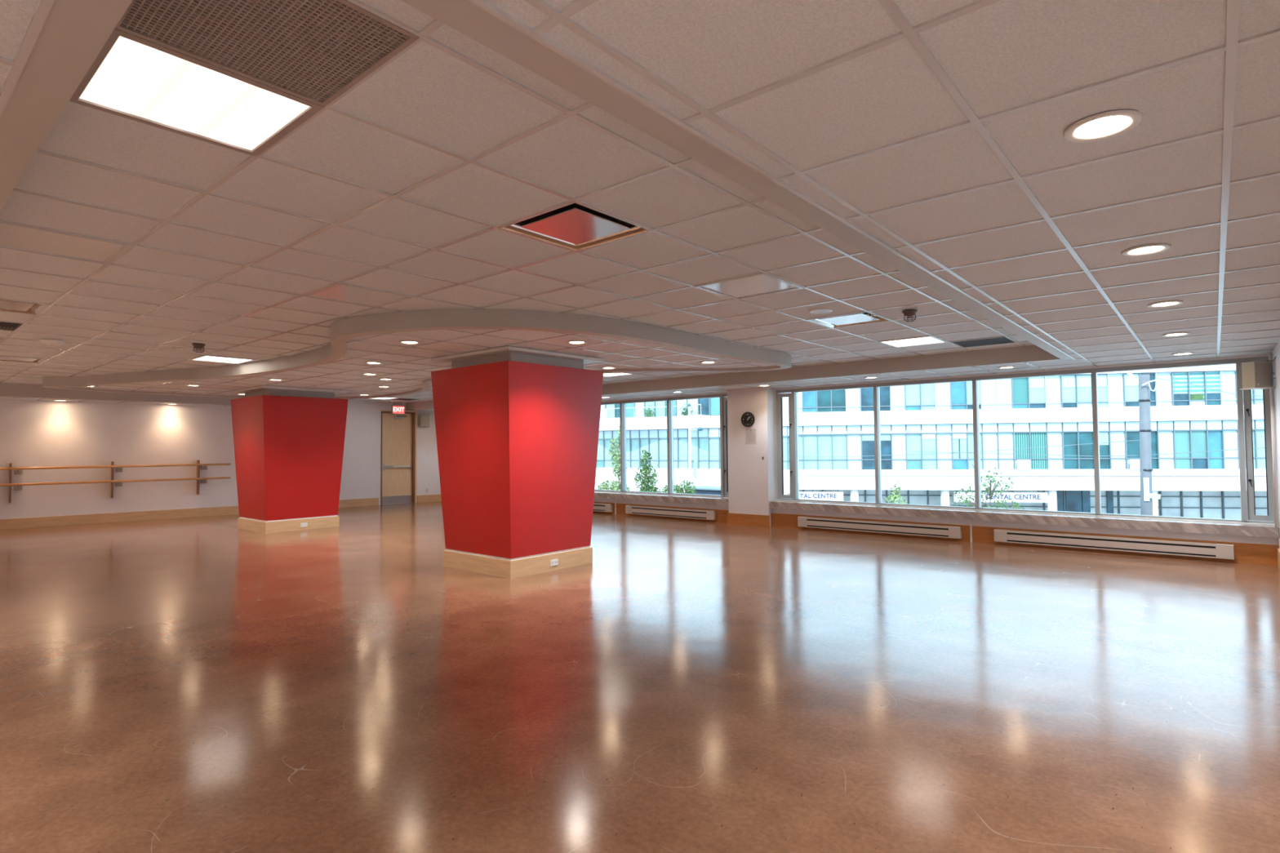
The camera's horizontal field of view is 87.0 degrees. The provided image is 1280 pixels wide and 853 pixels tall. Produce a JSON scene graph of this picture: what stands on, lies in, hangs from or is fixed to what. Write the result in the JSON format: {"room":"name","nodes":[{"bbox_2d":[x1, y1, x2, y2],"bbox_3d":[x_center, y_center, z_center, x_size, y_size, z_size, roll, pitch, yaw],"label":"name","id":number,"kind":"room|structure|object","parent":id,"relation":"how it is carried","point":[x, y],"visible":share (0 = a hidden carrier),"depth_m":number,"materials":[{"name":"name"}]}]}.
{"room":"dance studio","nodes":[
{"label":"dance studio","id":0,"kind":"room"},
{"bbox_2d":[0,396,231,406],"bbox_3d":[-13.061,-0.535,10.933,1.925,0.012,13.700,-2,-2,40],"label":"trim","id":1,"kind":"structure","parent":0,"point":[1,397],"depth_m":13.03,"materials":[{"name":"paint"}]},
{"bbox_2d":[0,399,440,519],"bbox_3d":[-11.647,0.389,12.531,18.136,3.000,0.149,1,-2,-43],"label":"wall","id":2,"kind":"structure","parent":0,"point":[35,433],"depth_m":13.77,"materials":[{"name":"paint"}]},
{"bbox_2d":[8,462,27,503],"bbox_3d":[-11.469,1.045,12.449,0.250,0.740,0.176,1,-2,-43],"label":"bracket","id":3,"kind":"object","parent":2,"relation":"attached to","point":[17,494],"visible":0.98,"depth_m":12.50,"materials":[{"name":"paint"}]},
{"bbox_2d":[0,476,231,486],"bbox_3d":[-11.744,1.058,12.080,7.700,0.044,0.046,1,-2,-43],"label":"ballet barre","id":4,"kind":"object","parent":3,"relation":"attached to","point":[215,477],"visible":1,"depth_m":13.29,"materials":[{"name":"brown wood"}]},
{"bbox_2d":[0,382,236,404],"bbox_3d":[-12.381,-0.861,10.428,0.418,0.620,13.800,-2,-2,40],"label":"trim","id":5,"kind":"structure","parent":2,"relation":"attached to","point":[6,389],"depth_m":12.65,"materials":[{"name":"paint"}]},
{"bbox_2d":[111,461,126,498],"bbox_3d":[-10.388,1.067,13.459,0.250,0.740,0.176,1,-2,-43],"label":"bracket","id":6,"kind":"object","parent":2,"relation":"attached to","point":[118,490],"visible":0.97,"depth_m":13.50,"materials":[{"name":"paint"}]},
{"bbox_2d":[0,462,231,470],"bbox_3d":[-11.746,0.763,12.089,7.700,0.044,0.046,1,-2,-43],"label":"ballet barre","id":7,"kind":"object","parent":6,"relation":"attached to","point":[224,464],"visible":1,"depth_m":13.29,"materials":[{"name":"brown wood"}]},
{"bbox_2d":[196,460,210,494],"bbox_3d":[-9.329,1.089,14.448,0.250,0.740,0.176,1,-2,-43],"label":"bracket","id":8,"kind":"object","parent":2,"relation":"attached to","point":[203,486],"visible":0.98,"depth_m":14.49,"materials":[{"name":"paint"}]},
{"bbox_2d":[0,493,440,529],"bbox_3d":[-11.775,1.789,12.240,17.558,0.185,0.022,1,-2,-43],"label":"baseboard","id":9,"kind":"structure","parent":2,"relation":"attached to","point":[14,523],"depth_m":13.70,"materials":[{"name":"brown wood"}]},
{"bbox_2d":[380,409,417,505],"bbox_3d":[-6.272,0.802,17.491,0.971,2.430,0.220,1,-2,-43],"label":"door","id":10,"kind":"structure","parent":2,"relation":"in","point":[398,484],"depth_m":17.55,"materials":[{"name":"wood"}]},
{"bbox_2d":[417,414,429,426],"bbox_3d":[-5.727,-0.153,17.883,0.250,0.315,0.146,1,-2,-43],"label":"wall speaker","id":11,"kind":"object","parent":2,"relation":"attached to","point":[423,420],"visible":1,"depth_m":17.82,"materials":[{"name":"grey plastic"}]},
{"bbox_2d":[421,415,429,426],"bbox_3d":[-5.679,-0.155,17.833,0.224,0.285,0.007,1,-2,-43],"label":"grille","id":12,"kind":"object","parent":11,"relation":"attached to","point":[424,419],"depth_m":17.83,"materials":[{"name":"grey plastic"}]},
{"bbox_2d":[405,345,1072,410],"bbox_3d":[-0.456,-0.906,12.901,14.845,0.580,0.120,-2,-2,40],"label":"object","id":13,"kind":"structure","parent":2,"relation":"attached to","point":[1030,353],"depth_m":9.89,"materials":[{"name":"paint"}]},
{"bbox_2d":[0,0,1034,403],"bbox_3d":[-3.581,-0.890,9.538,15.000,0.012,9.050,-2,-2,40],"label":"ceiling","id":14,"kind":"structure","parent":0,"point":[406,182],"depth_m":3.85,"materials":[{"name":"tile"}]},
{"bbox_2d":[0,320,26,331],"bbox_3d":[-6.185,-0.978,6.293,0.606,0.038,0.606,-2,-2,40],"label":"ceiling vent","id":15,"kind":"object","parent":14,"relation":"in","point":[15,326],"visible":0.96,"depth_m":6.47,"materials":[{"name":"grey metal"}]},
{"bbox_2d":[0,355,48,363],"bbox_3d":[-8.113,-0.914,8.733,0.606,0.092,0.606,-2,-2,40],"label":"ceiling vent","id":16,"kind":"object","parent":14,"relation":"in","point":[4,358],"visible":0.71,"depth_m":8.85,"materials":[{"name":"grey metal"}]},
{"bbox_2d":[0,298,51,315],"bbox_3d":[-5.256,-1.039,5.503,0.606,0.092,0.606,-2,-2,40],"label":"ceiling vent","id":17,"kind":"object","parent":14,"relation":"in","point":[6,305],"visible":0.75,"depth_m":5.65,"materials":[{"name":"grey metal"}]},
{"bbox_2d":[40,338,64,346],"bbox_3d":[-6.355,-0.900,7.296,0.200,0.058,0.200,0,-2,-11],"label":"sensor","id":18,"kind":"object","parent":14,"relation":"attached to","point":[45,341],"visible":1,"depth_m":7.24,"materials":[{"name":"white plastic"}]},
{"bbox_2d":[0,221,133,264],"bbox_3d":[-3.398,-1.068,3.922,0.606,0.024,0.606,-2,-2,40],"label":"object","id":19,"kind":"object","parent":14,"relation":"in","point":[12,236],"visible":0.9,"depth_m":3.94,"materials":[{"name":"grey"}]},
{"bbox_2d":[69,27,324,156],"bbox_3d":[-1.540,-1.133,2.342,0.606,0.024,0.606,-2,-2,40],"label":"recessed light","id":20,"kind":"object","parent":14,"relation":"in","point":[132,77],"visible":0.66,"depth_m":2.31,"materials":[{"name":"beige plastic"}]},
{"bbox_2d":[191,343,205,352],"bbox_3d":[-4.991,-0.883,7.632,0.128,0.096,0.128,-2,-2,40],"label":"smoke detector","id":21,"kind":"object","parent":14,"relation":"attached to","point":[197,346],"visible":1,"depth_m":7.60,"materials":[{"name":"brown plastic"}]},
{"bbox_2d":[188,355,254,364],"bbox_3d":[-5.533,-0.893,8.940,0.606,0.024,0.606,-2,-2,40],"label":"recessed light","id":22,"kind":"object","parent":14,"relation":"in","point":[206,358],"visible":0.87,"depth_m":8.96,"materials":[{"name":"grey plastic"}]},
{"bbox_2d":[195,355,248,363],"bbox_3d":[-5.533,-0.892,8.940,0.556,0.006,0.556,-2,-2,40],"label":"diffuser","id":23,"kind":"object","parent":22,"relation":"attached to","point":[206,358],"depth_m":8.96,"materials":[{"name":"white plastic"}]},
{"bbox_2d":[115,0,419,106],"bbox_3d":[-1.075,-1.169,1.948,0.606,0.063,0.606,-2,-2,40],"label":"ceiling vent","id":24,"kind":"object","parent":14,"relation":"in","point":[315,51],"visible":0.94,"depth_m":1.98,"materials":[{"name":"beige metal"}]},
{"bbox_2d":[370,397,398,399],"bbox_3d":[-6.086,-0.675,15.816,0.606,0.024,0.606,-2,-2,40],"label":"recessed light","id":25,"kind":"object","parent":14,"relation":"in","point":[380,397],"visible":0.41,"depth_m":15.97,"materials":[{"name":"white plastic"}]},
{"bbox_2d":[391,401,404,414],"bbox_3d":[-6.157,-0.471,17.177,0.330,0.314,0.070,1,-2,-43],"label":"exit sign","id":26,"kind":"object","parent":14,"relation":"hanging from","point":[397,407],"visible":1,"depth_m":17.15,"materials":[{"name":"red plastic"}]},
{"bbox_2d":[387,398,420,400],"bbox_3d":[-5.691,-0.672,16.280,0.606,0.038,0.606,-2,-2,40],"label":"ceiling vent","id":27,"kind":"object","parent":14,"relation":"in","point":[403,399],"visible":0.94,"depth_m":16.38,"materials":[{"name":"grey metal"}]},
{"bbox_2d":[497,201,653,252],"bbox_3d":[-0.354,-1.136,3.737,0.606,0.092,0.606,-2,-2,40],"label":"ceiling vent","id":28,"kind":"object","parent":14,"relation":"in","point":[575,226],"visible":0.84,"depth_m":3.76,"materials":[{"name":"grey metal"}]},
{"bbox_2d":[603,373,634,377],"bbox_3d":[-0.512,-0.870,11.075,0.606,0.024,0.606,-2,-2,40],"label":"recessed light","id":29,"kind":"object","parent":14,"relation":"in","point":[612,374],"visible":0.36,"depth_m":11.18,"materials":[{"name":"grey"}]},
{"bbox_2d":[603,373,626,376],"bbox_3d":[-0.512,-0.869,11.075,0.556,0.006,0.556,-2,-2,40],"label":"diffuser","id":30,"kind":"object","parent":29,"relation":"attached to","point":[613,374],"depth_m":11.20,"materials":[{"name":"white plastic"}]},
{"bbox_2d":[693,272,804,300],"bbox_3d":[0.832,-1.067,5.129,0.606,0.024,0.606,-2,-2,40],"label":"ceiling vent","id":31,"kind":"object","parent":14,"relation":"in","point":[760,284],"visible":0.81,"depth_m":5.13,"materials":[{"name":"grey metal"}]},
{"bbox_2d":[808,307,832,314],"bbox_3d":[1.623,-1.036,6.057,0.204,0.012,0.204,-2,-2,40],"label":"ceiling speaker","id":32,"kind":"object","parent":14,"relation":"attached to","point":[823,310],"visible":1,"depth_m":6.03,"materials":[{"name":"white plastic"}]},
{"bbox_2d":[811,309,830,313],"bbox_3d":[1.623,-1.034,6.057,0.172,0.001,0.172,-2,-2,40],"label":"grille","id":33,"kind":"object","parent":32,"relation":"attached to","point":[820,311],"depth_m":6.06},
{"bbox_2d":[805,311,890,328],"bbox_3d":[2.018,-1.069,6.523,0.606,0.092,0.606,-2,-2,40],"label":"ceiling vent","id":34,"kind":"object","parent":14,"relation":"in","point":[863,317],"visible":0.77,"depth_m":6.57,"materials":[{"name":"grey metal"}]},
{"bbox_2d":[902,309,917,321],"bbox_3d":[2.433,-0.995,6.083,0.128,0.096,0.128,-2,-2,40],"label":"smoke detector","id":35,"kind":"object","parent":14,"relation":"attached to","point":[909,313],"visible":1,"depth_m":6.05,"materials":[{"name":"brown plastic"}]},
{"bbox_2d":[879,336,947,347],"bbox_3d":[3.204,-1.000,7.915,0.606,0.024,0.606,-2,-2,40],"label":"recessed light","id":36,"kind":"object","parent":14,"relation":"in","point":[923,340],"visible":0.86,"depth_m":7.93,"materials":[{"name":"grey plastic"}]},
{"bbox_2d":[884,337,942,346],"bbox_3d":[3.204,-0.999,7.915,0.556,0.006,0.556,-2,-2,40],"label":"diffuser","id":37,"kind":"object","parent":36,"relation":"attached to","point":[917,340],"depth_m":7.93,"materials":[{"name":"white plastic"}]},
{"bbox_2d":[948,336,1017,347],"bbox_3d":[4.064,-1.014,7.985,0.606,0.038,0.606,-2,-2,40],"label":"ceiling vent","id":38,"kind":"object","parent":14,"relation":"in","point":[1002,340],"visible":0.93,"depth_m":8.00,"materials":[{"name":"grey metal"}]},
{"bbox_2d":[0,501,1279,852],"bbox_3d":[-5.482,1.663,6.939,18.485,0.001,17.520,-2,-2,40],"label":"floor","id":39,"kind":"structure","parent":0,"point":[208,684],"depth_m":3.79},
{"bbox_2d":[230,386,348,533],"bbox_3d":[-6.404,0.583,12.319,1.480,2.510,1.480,-2,-2,40],"label":"pillar","id":40,"kind":"structure","parent":39,"relation":"on","point":[289,442],"depth_m":11.84,"materials":[{"name":"paint"}]},
{"bbox_2d":[300,522,307,527],"bbox_3d":[-5.913,1.730,11.875,0.006,0.070,0.116,-2,-2,40],"label":"outlet","id":41,"kind":"object","parent":40,"relation":"attached to","point":[302,524],"depth_m":11.87,"materials":[{"name":"white plastic"}]},
{"bbox_2d":[430,346,604,578],"bbox_3d":[-1.472,0.411,8.165,1.480,2.510,1.480,-2,-2,40],"label":"pillar","id":42,"kind":"structure","parent":39,"relation":"on","point":[517,428],"depth_m":7.66,"materials":[{"name":"paint"}]},
{"bbox_2d":[550,559,558,566],"bbox_3d":[-0.982,1.559,7.721,0.006,0.070,0.116,-2,-2,40],"label":"outlet","id":43,"kind":"object","parent":42,"relation":"attached to","point":[553,562],"depth_m":7.72,"materials":[{"name":"white plastic"}]},
{"bbox_2d":[0,0,1279,411],"bbox_3d":[-4.669,-0.877,6.490,16.530,0.196,17.800,-2,-2,40],"label":"ceiling","id":44,"kind":"structure","parent":0,"point":[935,129],"depth_m":2.43,"materials":[{"name":"tile"}]},
{"bbox_2d":[0,0,54,119],"bbox_3d":[-6.382,-0.788,5.812,14.695,0.014,0.020,-2,-2,40],"label":"trim","id":45,"kind":"structure","parent":44,"relation":"attached to","point":[43,7],"depth_m":1.70,"materials":[{"name":"grey"}]},
{"bbox_2d":[0,0,132,209],"bbox_3d":[-6.340,-1.074,5.872,14.695,0.580,0.115,-2,-2,40],"label":"ceiling beam","id":46,"kind":"structure","parent":44,"relation":"attached to","point":[73,33],"depth_m":1.82,"materials":[{"name":"paint"}]},
{"bbox_2d":[364,361,382,364],"bbox_3d":[-3.351,-0.802,8.493,0.208,0.017,0.208,-2,-2,40],"label":"recessed light","id":47,"kind":"object","parent":44,"relation":"in","point":[366,362],"visible":1,"depth_m":8.50,"materials":[{"name":"white"}]},
{"bbox_2d":[399,340,420,344],"bbox_3d":[-2.348,-0.860,6.879,0.208,0.017,0.208,-2,-2,40],"label":"recessed light","id":48,"kind":"object","parent":44,"relation":"in","point":[406,342],"visible":1,"depth_m":6.90,"materials":[{"name":"white"}]},
{"bbox_2d":[566,340,586,344],"bbox_3d":[-0.653,-0.872,6.973,0.208,0.017,0.208,-2,-2,40],"label":"recessed light","id":49,"kind":"object","parent":44,"relation":"in","point":[571,342],"visible":1,"depth_m":6.99,"materials":[{"name":"white"}]},
{"bbox_2d":[700,360,715,364],"bbox_3d":[0.881,-0.831,8.714,0.208,0.017,0.208,-2,-2,40],"label":"recessed light","id":50,"kind":"object","parent":44,"relation":"in","point":[706,362],"visible":1,"depth_m":8.71,"materials":[{"name":"white"}]},
{"bbox_2d":[401,0,1071,359],"bbox_3d":[2.140,-1.186,4.600,0.125,0.580,9.165,-2,-2,40],"label":"ceiling beam","id":51,"kind":"structure","parent":44,"relation":"attached to","point":[464,16],"depth_m":2.12,"materials":[{"name":"paint"}]},
{"bbox_2d":[467,0,1075,359],"bbox_3d":[2.240,-0.900,4.606,0.019,0.014,9.315,-2,-2,40],"label":"trim","id":52,"kind":"structure","parent":44,"relation":"attached to","point":[485,5],"depth_m":2.12,"materials":[{"name":"grey"}]},
{"bbox_2d":[997,366,1015,368],"bbox_3d":[4.877,-0.787,8.976,0.208,0.017,0.208,-2,-2,40],"label":"recessed light","id":53,"kind":"object","parent":44,"relation":"in","point":[1002,367],"visible":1,"depth_m":9.00,"materials":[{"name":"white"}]},
{"bbox_2d":[1064,109,1142,142],"bbox_3d":[1.491,-0.969,2.176,0.208,0.017,0.208,-2,-2,40],"label":"recessed light","id":54,"kind":"object","parent":44,"relation":"in","point":[1106,125],"visible":1,"depth_m":2.17,"materials":[{"name":"white"}]},
{"bbox_2d":[1121,243,1170,256],"bbox_3d":[2.677,-0.936,3.569,0.208,0.017,0.208,-2,-2,40],"label":"recessed light","id":55,"kind":"object","parent":44,"relation":"in","point":[1150,249],"visible":1,"depth_m":3.57,"materials":[{"name":"white"}]},
{"bbox_2d":[1147,300,1182,307],"bbox_3d":[3.862,-0.903,4.962,0.208,0.017,0.208,-2,-2,40],"label":"recessed light","id":56,"kind":"object","parent":44,"relation":"in","point":[1164,304],"visible":1,"depth_m":4.97,"materials":[{"name":"white"}]},
{"bbox_2d":[1161,332,1190,337],"bbox_3d":[5.048,-0.870,6.356,0.208,0.017,0.208,-2,-2,40],"label":"recessed light","id":57,"kind":"object","parent":44,"relation":"in","point":[1177,334],"visible":1,"depth_m":6.37,"materials":[{"name":"white"}]},
{"bbox_2d":[1171,352,1194,355],"bbox_3d":[6.234,-0.837,7.749,0.208,0.017,0.208,-2,-2,40],"label":"recessed light","id":58,"kind":"object","parent":44,"relation":"in","point":[1179,353],"visible":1,"depth_m":7.77,"materials":[{"name":"white"}]},
{"bbox_2d":[593,354,1279,549],"bbox_3d":[1.008,0.300,13.156,16.880,3.000,0.550,-2,-2,40],"label":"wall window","id":59,"kind":"structure","parent":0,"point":[752,479],"depth_m":11.84,"materials":[{"name":"paint"}]},
{"bbox_2d":[440,496,769,527],"bbox_3d":[-1.585,1.779,14.979,10.090,0.200,0.026,-2,-2,41],"label":"baseboard","id":60,"kind":"structure","parent":59,"relation":"attached to","point":[755,520],"depth_m":11.95,"materials":[{"name":"brown wood"}]},
{"bbox_2d":[594,393,728,506],"bbox_3d":[-1.354,0.518,15.102,8.150,2.075,0.420,-2,-2,40],"label":"window","id":61,"kind":"structure","parent":59,"relation":"attached to","point":[714,500],"depth_m":13.56,"materials":[{"name":"silver metal"}]},
{"bbox_2d":[741,412,755,426],"bbox_3d":[1.919,-0.124,12.006,0.268,0.268,0.036,-2,-2,40],"label":"wall clock","id":62,"kind":"object","parent":59,"relation":"attached to","point":[748,419],"visible":1,"depth_m":12.00,"materials":[{"name":"black plastic"}]},
{"bbox_2d":[745,428,755,444],"bbox_3d":[1.966,0.180,11.980,0.216,0.280,0.003,-2,-2,40],"label":"notice sheet","id":63,"kind":"object","parent":59,"relation":"attached to","point":[750,433],"visible":1,"depth_m":11.98,"materials":[{"name":"grey paper"}]},
{"bbox_2d":[592,502,1279,566],"bbox_3d":[1.338,1.663,12.600,15.430,0.235,0.020,-2,-2,40],"label":"baseboard","id":64,"kind":"structure","parent":59,"relation":"attached to","point":[1244,553],"depth_m":9.51,"materials":[{"name":"brown wood"}]},
{"bbox_2d":[592,502,613,512],"bbox_3d":[-1.478,1.749,14.937,2.310,0.166,0.068,-2,-2,40],"label":"baseboard heater","id":65,"kind":"object","parent":64,"relation":"attached to","point":[597,507],"visible":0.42,"depth_m":14.31,"materials":[{"name":"beige paint"}]},
{"bbox_2d":[625,505,715,519],"bbox_3d":[0.551,1.678,13.211,2.180,0.166,0.068,-2,-2,40],"label":"baseboard heater","id":66,"kind":"object","parent":64,"relation":"attached to","point":[633,509],"visible":1,"depth_m":13.12,"materials":[{"name":"beige paint"}]},
{"bbox_2d":[797,516,961,538],"bbox_3d":[3.657,1.569,10.570,2.565,0.166,0.068,-2,-2,40],"label":"baseboard heater","id":67,"kind":"object","parent":64,"relation":"attached to","point":[934,531],"visible":1,"depth_m":10.45,"materials":[{"name":"beige paint"}]},
{"bbox_2d":[969,521,972,542],"bbox_3d":[4.750,1.515,9.678,0.024,0.290,0.012,-2,-2,40],"label":"cable cover","id":68,"kind":"object","parent":64,"relation":"attached to","point":[971,522],"visible":1,"depth_m":9.67,"materials":[{"name":"white plastic"}]},
{"bbox_2d":[993,528,1234,559],"bbox_3d":[5.928,1.490,8.639,2.520,0.166,0.068,-2,-2,40],"label":"baseboard heater","id":69,"kind":"object","parent":64,"relation":"attached to","point":[1223,551],"visible":1,"depth_m":8.50,"materials":[{"name":"beige paint"}]},
{"bbox_2d":[768,356,1279,537],"bbox_3d":[4.833,0.301,9.841,6.460,2.075,0.420,-2,-2,40],"label":"window","id":70,"kind":"structure","parent":59,"relation":"attached to","point":[1251,524],"depth_m":9.00,"materials":[{"name":"silver metal"}]},
{"bbox_2d":[1271,340,1279,534],"bbox_3d":[1.756,-0.080,1.134,0.150,3.000,18.000,-2,-2,40],"label":"wall","id":71,"kind":"structure","parent":0,"point":[1276,352],"depth_m":7.33,"materials":[{"name":"paint"}]},
{"bbox_2d":[1240,361,1275,389],"bbox_3d":[6.910,-0.571,7.557,0.220,0.299,0.196,-1,-2,2],"label":"speaker","id":72,"kind":"object","parent":71,"relation":"attached to","point":[1255,375],"visible":1,"depth_m":7.47},
{"bbox_2d":[1255,363,1271,385],"bbox_3d":[6.906,-0.580,7.468,0.166,0.245,0.006,-1,-2,2],"label":"grille","id":73,"kind":"object","parent":72,"relation":"attached to","point":[1263,371],"depth_m":7.46,"materials":[{"name":"brown metal"}]},
{"bbox_2d":[1268,352,1279,528],"bbox_3d":[7.101,0.149,7.559,0.034,1.960,0.034,-2,-2,40],"label":"conduit pipe","id":74,"kind":"object","parent":71,"relation":"attached to","point":[1270,354],"visible":1,"depth_m":7.55,"materials":[{"name":"white plastic"}]},
{"bbox_2d":[1277,548,1279,569],"bbox_3d":[1.535,1.317,0.948,0.020,0.200,17.480,-2,-2,40],"label":"baseboard","id":75,"kind":"structure","parent":71,"relation":"attached to","point":[1278,549],"depth_m":7.47,"materials":[{"name":"brown wood"}]},
{"label":"outside","id":76,"kind":"structure","parent":0,"visible":0},
{"bbox_3d":[21.419,7.011,48.062,150.000,0.200,78.800,-2,-2,40],"label":"street","id":77,"kind":"object","parent":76,"visible":0},
{"bbox_2d":[595,424,630,490],"bbox_3d":[-1.153,3.187,27.171,1.826,6.536,1.797,0,-2,-29],"label":"street tree","id":78,"kind":"object","parent":77,"relation":"on","point":[615,486],"visible":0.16,"depth_m":26.95,"materials":[{"name":"green plant"}]},
{"bbox_2d":[633,449,660,492],"bbox_3d":[0.238,3.650,26.010,1.708,5.515,1.697,-2,-2,40],"label":"street tree","id":79,"kind":"object","parent":77,"relation":"on","point":[646,479],"visible":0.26,"depth_m":25.92,"materials":[{"name":"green plant"}]},
{"bbox_2d":[659,480,697,493],"bbox_3d":[1.602,4.169,25.355,1.895,4.414,1.411,-2,-2,40],"label":"street tree","id":80,"kind":"object","parent":77,"relation":"on","point":[677,489],"visible":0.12,"depth_m":25.25,"materials":[{"name":"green plant"}]},
{"bbox_2d":[682,400,703,486],"bbox_3d":[2.555,2.446,34.544,1.679,8.410,0.335,-2,-2,40],"label":"street lamp","id":81,"kind":"object","parent":77,"relation":"on","point":[695,466],"visible":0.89,"depth_m":34.50,"materials":[{"name":"white metal"}]},
{"bbox_2d":[673,485,720,495],"bbox_3d":[3.051,4.665,31.061,2.930,3.750,2.280,-2,-2,40],"label":"bus shelter","id":82,"kind":"object","parent":77,"relation":"on","point":[702,490],"visible":0.03,"depth_m":30.70,"materials":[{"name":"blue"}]},
{"bbox_2d":[595,392,802,494],"bbox_3d":[-0.061,0.287,57.576,30.230,14.200,10.448,-2,-2,33],"label":"building","id":83,"kind":"structure","parent":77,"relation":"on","point":[646,422],"depth_m":51.40,"materials":[{"name":"white"}]},
{"bbox_2d":[640,404,655,417],"bbox_3d":[0.615,-1.202,51.976,1.193,0.979,1.116,-1,-2,9],"label":"potted plant","id":84,"kind":"object","parent":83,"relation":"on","point":[649,410],"depth_m":52.29,"materials":[{"name":"green plant"}]},
{"bbox_2d":[680,403,695,415],"bbox_3d":[3.427,-1.285,50.172,1.182,0.984,1.014,-2,-2,33],"label":"potted plant","id":85,"kind":"object","parent":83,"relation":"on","point":[684,411],"depth_m":50.49,"materials":[{"name":"green plant"}]},
{"bbox_2d":[881,480,906,503],"bbox_3d":[7.509,3.866,19.781,1.279,4.573,1.252,-2,-2,40],"label":"street tree","id":86,"kind":"object","parent":77,"relation":"on","point":[895,495],"visible":0.09,"depth_m":19.80,"materials":[{"name":"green plant"}]},
{"bbox_2d":[951,463,1025,509],"bbox_3d":[9.519,3.543,18.092,1.954,5.079,1.981,0,-2,-20],"label":"street tree","id":87,"kind":"object","parent":77,"relation":"on","point":[988,489],"visible":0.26,"depth_m":18.17,"materials":[{"name":"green plant"}]},
{"bbox_2d":[786,364,1267,519],"bbox_3d":[28.810,-0.287,47.071,36.659,14.200,9.456,-1,-2,11],"label":"apartment building","id":88,"kind":"structure","parent":77,"relation":"on","point":[1040,411],"depth_m":43.40,"materials":[{"name":"white concrete"}]},
{"bbox_2d":[862,435,874,440],"bbox_3d":[15.359,0.754,45.291,0.860,0.400,0.030,-1,-2,11],"label":"blind","id":89,"kind":"object","parent":88,"relation":"hanging from","point":[864,437],"depth_m":45.28,"materials":[{"name":"white fabric"}]},
{"bbox_2d":[880,434,890,440],"bbox_3d":[16.302,0.740,45.115,0.860,0.400,0.030,-1,-2,11],"label":"blind","id":90,"kind":"object","parent":88,"relation":"hanging from","point":[883,437],"depth_m":45.07,"materials":[{"name":"white fabric"}]},
{"bbox_2d":[922,434,935,439],"bbox_3d":[19.087,0.660,44.587,0.830,0.320,0.050,-1,-2,11],"label":"blind","id":91,"kind":"object","parent":88,"relation":"hanging from","point":[924,436],"depth_m":44.56,"materials":[{"name":"white"}]},
{"bbox_2d":[952,433,966,438],"bbox_3d":[20.950,0.633,44.240,0.840,0.320,0.050,-1,-2,11],"label":"blind","id":92,"kind":"object","parent":88,"relation":"hanging from","point":[954,435],"depth_m":44.21,"materials":[{"name":"white fabric"}]},
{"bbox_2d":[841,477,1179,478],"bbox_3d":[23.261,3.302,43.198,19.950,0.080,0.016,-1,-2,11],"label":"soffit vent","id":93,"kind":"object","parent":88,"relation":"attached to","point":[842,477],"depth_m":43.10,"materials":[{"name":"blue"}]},
{"bbox_2d":[1029,376,1044,388],"bbox_3d":[25.567,-2.847,43.490,0.910,0.750,0.030,-1,-2,11],"label":"blind","id":94,"kind":"object","parent":88,"relation":"hanging from","point":[1038,382],"depth_m":43.46,"materials":[{"name":"white"}]},
{"bbox_2d":[1062,375,1075,387],"bbox_3d":[27.400,-2.873,43.149,0.780,0.750,0.030,-1,-2,11],"label":"blind","id":95,"kind":"object","parent":88,"relation":"hanging from","point":[1068,381],"depth_m":43.14,"materials":[{"name":"white fabric"}]},
{"bbox_2d":[1076,375,1091,386],"bbox_3d":[28.285,-2.886,42.984,0.820,0.750,0.030,-1,-2,11],"label":"blind","id":96,"kind":"object","parent":88,"relation":"hanging from","point":[1082,380],"depth_m":42.97,"materials":[{"name":"white"}]},
{"bbox_2d":[1097,374,1106,386],"bbox_3d":[29.179,-2.898,42.817,0.800,0.750,0.030,-1,-2,11],"label":"blind","id":97,"kind":"object","parent":88,"relation":"hanging from","point":[1101,379],"depth_m":42.78,"materials":[{"name":"white fabric"}]},
{"bbox_2d":[1098,431,1108,444],"bbox_3d":[29.211,0.765,42.703,0.800,0.820,0.030,-1,-2,11],"label":"blind","id":98,"kind":"object","parent":88,"relation":"hanging from","point":[1103,436],"depth_m":42.66,"materials":[{"name":"white fabric"}]},
{"bbox_2d":[1124,373,1138,386],"bbox_3d":[30.949,-2.924,42.487,0.800,0.750,0.030,-1,-2,11],"label":"blind","id":99,"kind":"object","parent":88,"relation":"hanging from","point":[1129,381],"depth_m":42.48,"materials":[{"name":"white fabric"}]},
{"bbox_2d":[1190,393,1203,399],"bbox_3d":[34.497,-1.845,41.793,0.700,0.350,0.030,-1,-2,11],"label":"plant","id":100,"kind":"object","parent":88,"relation":"on","point":[1193,396],"depth_m":41.79,"materials":[{"name":"green plant"}]},
{"bbox_2d":[1125,370,1160,515],"bbox_3d":[16.185,2.045,21.652,0.375,8.181,1.056,0,-2,-24],"label":"utility pole","id":101,"kind":"object","parent":77,"relation":"on","point":[1144,381],"visible":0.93,"depth_m":21.54,"materials":[{"name":"grey metal"}]},
{"bbox_2d":[783,440,1139,457],"bbox_3d":[5.392,1.111,30.847,28.201,0.621,0.021,-2,-2,40],"label":"overhead wire","id":102,"kind":"object","parent":101,"relation":"attached to","point":[1131,440],"visible":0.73,"depth_m":25.10,"materials":[{"name":"grey"}]},
{"bbox_2d":[913,447,1265,456],"bbox_3d":[17.563,0.450,20.634,18.001,0.941,0.221,-2,-2,40],"label":"overhead wire","id":103,"kind":"object","parent":101,"relation":"attached to","point":[1259,447],"visible":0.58,"depth_m":22.64,"materials":[{"name":"grey"}]},
{"bbox_2d":[1155,377,1262,396],"bbox_3d":[20.506,-1.185,18.264,10.372,0.971,0.169,-2,-2,37],"label":"overhead wire","id":104,"kind":"object","parent":101,"relation":"attached to","point":[1156,378],"visible":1,"depth_m":20.69,"materials":[{"name":"grey"}]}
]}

